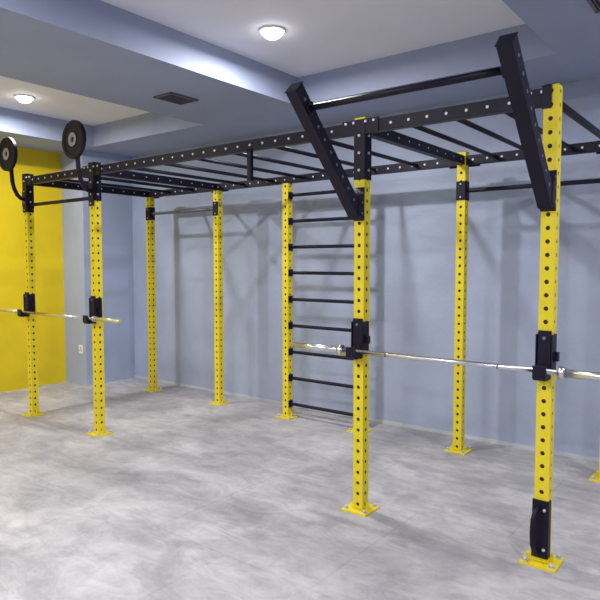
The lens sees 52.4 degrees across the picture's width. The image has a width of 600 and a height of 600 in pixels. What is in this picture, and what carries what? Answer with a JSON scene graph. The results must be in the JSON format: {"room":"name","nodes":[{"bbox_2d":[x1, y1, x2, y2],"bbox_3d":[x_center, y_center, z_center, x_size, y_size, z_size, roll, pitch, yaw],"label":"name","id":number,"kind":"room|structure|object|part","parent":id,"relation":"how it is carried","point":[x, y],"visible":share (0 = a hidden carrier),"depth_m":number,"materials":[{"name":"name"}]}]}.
{"room":"gym","nodes":[
{"label":"gym","id":0,"kind":"room"},
{"bbox_2d":[0,147,65,392],"bbox_3d":[-5.913,-0.369,5.173,0.200,3.415,9.960,3,4,38],"label":"wall","id":1,"kind":"structure","parent":0,"point":[48,228],"depth_m":8.07,"materials":[{"name":"yellow paint"}]},
{"bbox_2d":[61,150,134,385],"bbox_3d":[-2.829,-0.442,8.586,0.500,3.150,0.790,3,4,38],"label":"wall","id":2,"kind":"structure","parent":0,"point":[116,210],"depth_m":8.40,"materials":[{"name":"blue paint"}]},
{"bbox_2d":[79,345,82,353],"bbox_3d":[-2.965,0.666,8.248,0.086,0.120,0.015,3,4,38],"label":"power outlet","id":3,"kind":"object","parent":2,"relation":"attached to","point":[80,346],"depth_m":8.24,"materials":[{"name":"white plastic"}]},
{"bbox_2d":[0,377,599,599],"bbox_3d":[-1.110,1.634,1.567,12.350,0.150,10.360,3,4,38],"label":"floor","id":4,"kind":"structure","parent":0,"point":[188,497],"depth_m":4.09,"materials":[{"name":"concrete"}]},
{"bbox_2d":[17,32,599,573],"bbox_3d":[-0.489,0.003,5.321,5.561,2.655,2.470,3,4,38],"label":"rig","id":5,"kind":"object","parent":4,"relation":"on","point":[543,160],"visible":0.98,"depth_m":4.35,"materials":[{"name":"metal"}]},
{"bbox_2d":[17,292,34,316],"bbox_3d":[-2.934,0.047,6.538,0.109,0.260,0.162,3,4,38],"label":"cup","id":6,"kind":"object","parent":5,"relation":"on","point":[29,297],"depth_m":6.54,"materials":[{"name":"metal"}]},
{"bbox_3d":[-2.906,0.009,6.588,0.190,2.490,0.190,3,4,38],"label":"upright post","id":7,"kind":"part","parent":5,"relation":"part of","materials":[{"name":"metal"}]},
{"bbox_2d":[0,120,92,206],"bbox_3d":[-2.506,-1.317,6.029,1.569,0.705,0.193,3,4,38],"label":"target","id":8,"kind":"object","parent":5,"relation":"attached to","point":[74,133],"depth_m":5.66,"materials":[{"name":"black rubber"}]},
{"bbox_2d":[0,308,121,322],"bbox_3d":[-2.483,0.152,6.156,2.192,0.054,0.054,3,4,38],"label":"barbell","id":9,"kind":"object","parent":5,"relation":"on","point":[93,318],"visible":0.87,"depth_m":5.99,"materials":[{"name":"silver metal"}]},
{"bbox_2d":[83,296,101,323],"bbox_3d":[-1.970,0.092,5.793,0.109,0.260,0.162,3,4,38],"label":"cup","id":10,"kind":"object","parent":5,"relation":"on","point":[95,302],"depth_m":5.80,"materials":[{"name":"metal"}]},
{"bbox_3d":[-1.942,0.054,5.843,0.190,2.490,0.190,3,4,38],"label":"upright post","id":11,"kind":"part","parent":5,"relation":"part of","materials":[{"name":"metal"}]},
{"bbox_3d":[-1.914,-0.068,7.867,0.190,2.490,0.190,3,4,38],"label":"upright post","id":12,"kind":"part","parent":5,"relation":"part of","materials":[{"name":"metal"}]},
{"bbox_3d":[-0.951,-0.023,7.122,0.190,2.490,0.190,3,4,38],"label":"upright post","id":13,"kind":"part","parent":5,"relation":"part of","materials":[{"name":"metal"}]},
{"bbox_3d":[-0.132,0.015,6.489,0.190,2.490,0.190,3,4,38],"label":"upright post","id":14,"kind":"part","parent":5,"relation":"part of","materials":[{"name":"metal"}]},
{"bbox_2d":[346,318,369,359],"bbox_3d":[0.380,0.251,3.980,0.109,0.260,0.162,3,4,38],"label":"cup","id":15,"kind":"object","parent":5,"relation":"on","point":[360,338],"depth_m":3.98,"materials":[{"name":"metal"}]},
{"bbox_3d":[0.587,0.049,5.933,0.190,2.490,0.190,3,4,38],"label":"upright post","id":16,"kind":"part","parent":5,"relation":"part of","materials":[{"name":"metal"}]},
{"bbox_3d":[0.407,0.114,4.024,0.190,2.590,0.190,3,4,38],"label":"upright post","id":17,"kind":"part","parent":5,"relation":"part of","materials":[{"name":"metal"}]},
{"bbox_2d":[292,342,599,381],"bbox_3d":[0.819,0.356,3.606,2.192,0.069,0.069,3,4,38],"label":"barbell","id":18,"kind":"object","parent":5,"relation":"on","point":[562,373],"visible":1,"depth_m":3.52,"materials":[{"name":"silver metal"}]},
{"bbox_3d":[1.399,0.032,5.302,0.190,2.600,0.190,3,4,38],"label":"upright post","id":19,"kind":"part","parent":5,"relation":"part of","materials":[{"name":"metal"}]},
{"bbox_3d":[1.340,0.157,3.303,0.190,2.590,0.190,3,4,38],"label":"upright post","id":20,"kind":"part","parent":5,"relation":"part of","materials":[{"name":"metal"}]},
{"bbox_2d":[532,330,559,381],"bbox_3d":[1.313,0.295,3.259,0.109,0.260,0.162,3,4,38],"label":"cup","id":21,"kind":"object","parent":5,"relation":"on","point":[546,356],"depth_m":3.26,"materials":[{"name":"metal"}]},
{"bbox_3d":[2.332,0.075,4.581,0.190,2.600,0.190,3,4,38],"label":"upright post","id":22,"kind":"part","parent":5,"relation":"part of","materials":[{"name":"metal"}]},
{"bbox_2d":[0,0,599,156],"bbox_3d":[-1.110,-1.718,1.366,11.950,0.265,9.960,3,4,38],"label":"ceiling","id":23,"kind":"structure","parent":0,"point":[96,49],"depth_m":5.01,"materials":[{"name":"white paint"}]},
{"bbox_2d":[14,94,33,102],"bbox_3d":[-2.927,-2.126,6.476,0.196,0.063,0.196,3,4,38],"label":"recessed light","id":24,"kind":"object","parent":23,"relation":"in","point":[22,98],"visible":1,"depth_m":6.42,"materials":[{"name":"white glass"}]},
{"bbox_2d":[154,92,198,104],"bbox_3d":[-1.123,-1.828,5.538,0.240,0.016,0.320,3,4,38],"label":"ceiling vent","id":25,"kind":"object","parent":23,"relation":"in","point":[171,97],"visible":1,"depth_m":5.52,"materials":[{"name":"metal"}]},
{"bbox_2d":[259,25,284,39],"bbox_3d":[-0.211,-2.015,4.629,0.196,0.063,0.196,3,4,38],"label":"recessed light","id":26,"kind":"object","parent":23,"relation":"in","point":[271,32],"visible":1,"depth_m":4.58,"materials":[{"name":"white glass"}]},
{"bbox_2d":[586,0,599,12],"bbox_3d":[1.743,-1.703,3.462,0.180,0.016,0.280,3,4,38],"label":"ceiling vent","id":27,"kind":"object","parent":23,"relation":"in","point":[594,4],"visible":1,"depth_m":3.52,"materials":[{"name":"metal"}]},
{"bbox_2d":[132,77,599,457],"bbox_3d":[2.001,-0.387,5.470,12.350,3.415,0.200,3,4,38],"label":"wall","id":28,"kind":"structure","parent":0,"point":[413,213],"depth_m":6.11,"materials":[{"name":"blue paint"}]},
{"bbox_2d":[134,375,598,461],"bbox_3d":[2.133,1.317,5.335,11.450,0.030,0.012,3,4,38],"label":"baseboard","id":29,"kind":"structure","parent":28,"relation":"attached to","point":[135,376],"depth_m":6.07,"materials":[{"name":"grey"}]}
]}

